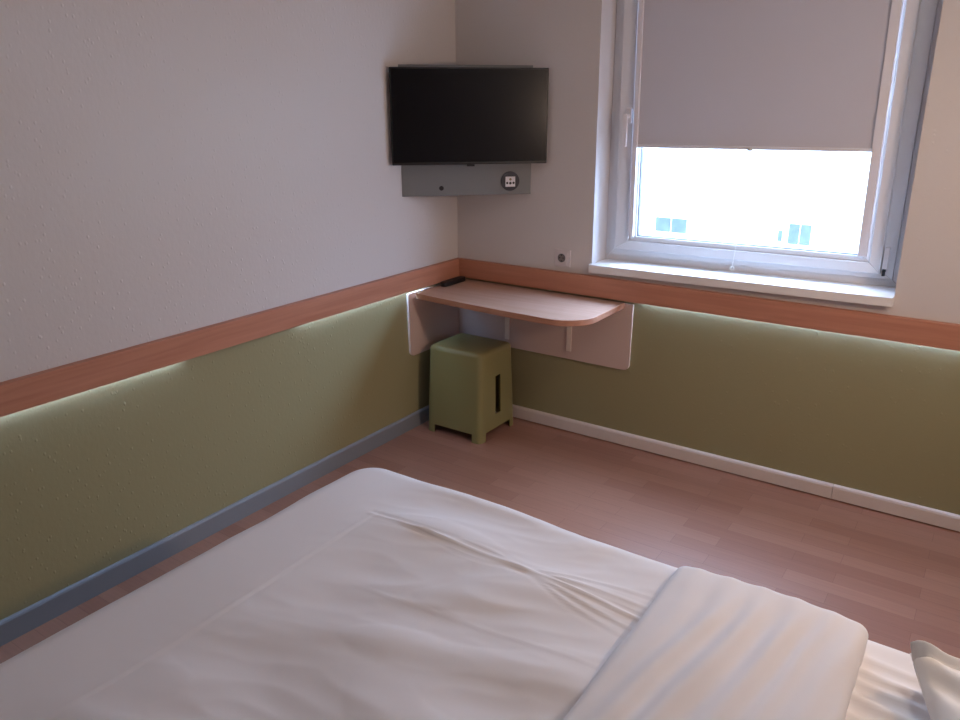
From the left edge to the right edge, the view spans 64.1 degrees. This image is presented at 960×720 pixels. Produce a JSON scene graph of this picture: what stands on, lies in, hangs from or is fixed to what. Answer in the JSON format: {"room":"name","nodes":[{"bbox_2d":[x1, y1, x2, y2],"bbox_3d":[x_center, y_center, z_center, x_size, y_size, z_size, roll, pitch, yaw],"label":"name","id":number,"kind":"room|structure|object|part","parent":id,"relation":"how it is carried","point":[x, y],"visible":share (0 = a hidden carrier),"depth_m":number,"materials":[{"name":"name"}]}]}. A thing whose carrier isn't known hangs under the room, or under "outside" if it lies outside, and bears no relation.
{"room":"hotel room","nodes":[
{"label":"hotel room","id":0,"kind":"room"},
{"bbox_2d":[0,0,457,619],"bbox_3d":[-1.516,-0.355,2.218,0.240,2.500,5.080,12,22,32],"label":"wall","id":1,"kind":"structure","parent":0,"point":[168,167],"depth_m":2.73,"materials":[{"name":"grey paint"}]},
{"bbox_2d":[0,405,428,646],"bbox_3d":[-1.410,0.814,2.537,0.012,0.080,4.600,12,22,32],"label":"baseboard","id":2,"kind":"structure","parent":1,"relation":"attached to","point":[35,615],"depth_m":2.93,"materials":[{"name":"grey plastic"}]},
{"bbox_2d":[0,258,460,416],"bbox_3d":[-1.404,0.110,2.294,0.030,0.096,4.600,12,22,32],"label":"trim","id":3,"kind":"structure","parent":1,"relation":"attached to","point":[25,392],"depth_m":2.79,"materials":[{"name":"brown wood"}]},
{"bbox_2d":[389,67,548,165],"bbox_3d":[-0.050,-1.115,3.525,0.726,0.430,0.081,-4,19,-10],"label":"television","id":4,"kind":"object","parent":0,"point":[470,116],"visible":1,"depth_m":3.48,"materials":[{"name":"black plastic"}]},
{"bbox_2d":[0,412,959,663],"bbox_3d":[-0.156,1.172,1.752,3.530,0.100,5.080,12,22,32],"label":"floor","id":5,"kind":"structure","parent":0,"point":[897,577],"depth_m":3.10,"materials":[{"name":"brown wood"}]},
{"bbox_2d":[429,333,512,443],"bbox_3d":[-0.047,0.132,3.959,0.339,0.460,0.329,12,22,32],"label":"stool","id":6,"kind":"object","parent":5,"relation":"on","point":[471,375],"visible":1,"depth_m":3.84,"materials":[{"name":"green plastic"}]},
{"bbox_3d":[0.191,0.892,1.359,2.145,0.680,1.405,12,22,32],"label":"bed","id":7,"kind":"object","parent":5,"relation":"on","visible":0},
{"bbox_2d":[0,468,867,719],"bbox_3d":[-0.168,0.745,1.569,1.529,0.343,1.499,12,22,32],"label":"duvet","id":8,"kind":"object","parent":7,"relation":"on","point":[377,593],"visible":1,"depth_m":1.64,"materials":[{"name":"white fabric"}]},
{"bbox_2d":[845,640,930,719],"bbox_3d":[0.159,0.809,1.379,2.076,0.202,1.420,12,22,32],"label":"fitted sheet","id":9,"kind":"object","parent":7,"relation":"on","point":[887,687],"visible":0.03,"depth_m":1.53,"materials":[{"name":"white fabric"}]},
{"bbox_2d":[910,640,959,719],"bbox_3d":[0.976,0.706,1.170,0.464,0.131,0.676,6,19,16],"label":"pillow","id":10,"kind":"object","parent":9,"relation":"on","point":[937,672],"visible":1,"depth_m":1.45,"materials":[{"name":"white fabric"}]},
{"bbox_2d":[455,0,959,514],"bbox_3d":[1.208,-0.700,3.229,3.050,2.500,0.240,12,22,32],"label":"wall","id":11,"kind":"structure","parent":0,"point":[871,415],"depth_m":3.38,"materials":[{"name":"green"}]},
{"bbox_2d":[398,64,532,196],"bbox_3d":[-0.062,-1.069,3.587,0.624,0.585,0.028,-4,19,-10],"label":"board","id":12,"kind":"object","parent":11,"relation":"attached to","point":[479,179],"visible":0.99,"depth_m":3.65,"materials":[{"name":"grey laminate"}]},
{"bbox_3d":[0.145,-0.862,3.691,0.092,0.092,0.005,-4,19,-10],"label":"socket plate","id":13,"kind":"part","parent":12,"relation":"part of","materials":[{"name":"grey plastic"}]},
{"bbox_2d":[406,279,633,369],"bbox_3d":[0.172,-0.137,3.721,1.014,0.332,0.458,12,22,32],"label":"desk","id":14,"kind":"object","parent":11,"relation":"attached to","point":[596,331],"visible":0.91,"depth_m":3.77,"materials":[{"name":"brown wood"}]},
{"bbox_3d":[-0.239,-0.226,3.994,0.012,0.327,0.422,12,22,32],"label":"panel","id":15,"kind":"part","parent":14,"relation":"part of","materials":[{"name":"beige laminate"}]},
{"bbox_2d":[440,276,465,286],"bbox_3d":[-0.140,-0.408,3.970,0.048,0.023,0.190,12,22,33],"label":"remote control","id":16,"kind":"object","parent":14,"relation":"on","point":[458,279],"visible":1,"depth_m":3.94,"materials":[{"name":"black plastic"}]},
{"bbox_3d":[0.298,-0.194,3.896,1.014,0.327,0.012,12,22,32],"label":"panel","id":17,"kind":"part","parent":14,"relation":"part of","materials":[{"name":"beige laminate"}]},
{"bbox_2d":[555,249,570,266],"bbox_3d":[0.401,-0.495,3.719,0.086,0.084,0.014,12,22,32],"label":"wall socket","id":18,"kind":"object","parent":11,"relation":"attached to","point":[562,256],"visible":1,"depth_m":3.71,"materials":[{"name":"grey plastic"}]},
{"bbox_2d":[459,258,959,350],"bbox_3d":[1.145,-0.222,3.264,3.020,0.096,0.030,12,22,32],"label":"trim","id":19,"kind":"structure","parent":11,"relation":"attached to","point":[936,334],"depth_m":3.29,"materials":[{"name":"brown wood"}]},
{"bbox_2d":[495,404,959,531],"bbox_3d":[1.143,0.482,3.513,3.037,0.065,0.015,12,22,32],"label":"baseboard","id":20,"kind":"structure","parent":11,"relation":"attached to","point":[793,481],"depth_m":3.45,"materials":[{"name":"white plastic"}]},
{"bbox_2d":[588,0,942,306],"bbox_3d":[1.107,-0.979,3.163,1.299,1.375,0.250,12,22,32],"label":"window","id":21,"kind":"structure","parent":11,"relation":"in","point":[842,276],"depth_m":3.21,"materials":[{"name":"white plastic"}]},
{"bbox_3d":[0.663,-1.050,3.465,0.028,0.168,0.046,12,22,32],"label":"handle","id":22,"kind":"part","parent":21,"relation":"part of","materials":[{"name":"white plastic"}]},
{"bbox_3d":[1.089,-0.350,3.343,1.297,0.067,0.178,12,22,32],"label":"sill","id":23,"kind":"part","parent":21,"relation":"part of","materials":[{"name":"white plastic"}]},
{"bbox_2d":[628,0,902,270],"bbox_3d":[1.103,-0.987,3.164,1.046,1.258,0.051,12,22,32],"label":"roller blind","id":24,"kind":"object","parent":21,"relation":"attached to","point":[749,75],"visible":1,"depth_m":3.09,"materials":[{"name":"grey fabric"}]},
{"bbox_3d":[0.702,-1.106,3.433,0.042,1.103,0.019,12,22,32],"label":"guide rail","id":25,"kind":"part","parent":24,"relation":"part of","materials":[{"name":"white plastic"}]},
{"bbox_3d":[1.116,-0.638,3.280,0.041,0.522,0.012,12,22,32],"label":"pull cord","id":26,"kind":"part","parent":24,"relation":"part of","materials":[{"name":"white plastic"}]},
{"bbox_3d":[1.521,-0.940,2.898,0.054,1.103,0.019,12,22,32],"label":"guide rail","id":27,"kind":"part","parent":24,"relation":"part of","materials":[{"name":"white plastic"}]},
{"label":"outside","id":28,"kind":"structure","parent":0,"visible":0},
{"bbox_3d":[19.826,-1.468,34.522,120.000,0.100,69.400,12,22,32],"label":"ground","id":29,"kind":"structure","parent":28,"visible":0},
{"bbox_2d":[642,148,870,252],"bbox_3d":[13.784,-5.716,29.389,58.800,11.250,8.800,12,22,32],"label":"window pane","id":30,"kind":"structure","parent":29,"relation":"on","point":[800,199],"depth_m":27.09,"materials":[{"name":"white"}]},
{"bbox_3d":[6.984,-5.175,29.258,0.590,0.530,0.030,12,22,32],"label":"pane","id":31,"kind":"part","parent":30,"relation":"part of","materials":[{"name":"blue glass"}]},
{"bbox_3d":[7.508,-5.062,28.918,0.580,0.530,0.030,12,22,32],"label":"pane","id":32,"kind":"part","parent":30,"relation":"part of","materials":[{"name":"blue glass"}]},
{"bbox_3d":[10.550,-4.368,26.956,0.150,0.380,0.030,12,22,32],"label":"pane","id":33,"kind":"part","parent":30,"relation":"part of","materials":[{"name":"blue glass"}]},
{"bbox_3d":[10.921,-4.382,26.683,0.350,0.700,0.030,12,22,32],"label":"pane","id":34,"kind":"part","parent":30,"relation":"part of","materials":[{"name":"blue glass"}]},
{"bbox_3d":[11.239,-4.313,26.477,0.340,0.700,0.030,12,22,32],"label":"pane","id":35,"kind":"part","parent":30,"relation":"part of","materials":[{"name":"blue glass"}]}
]}

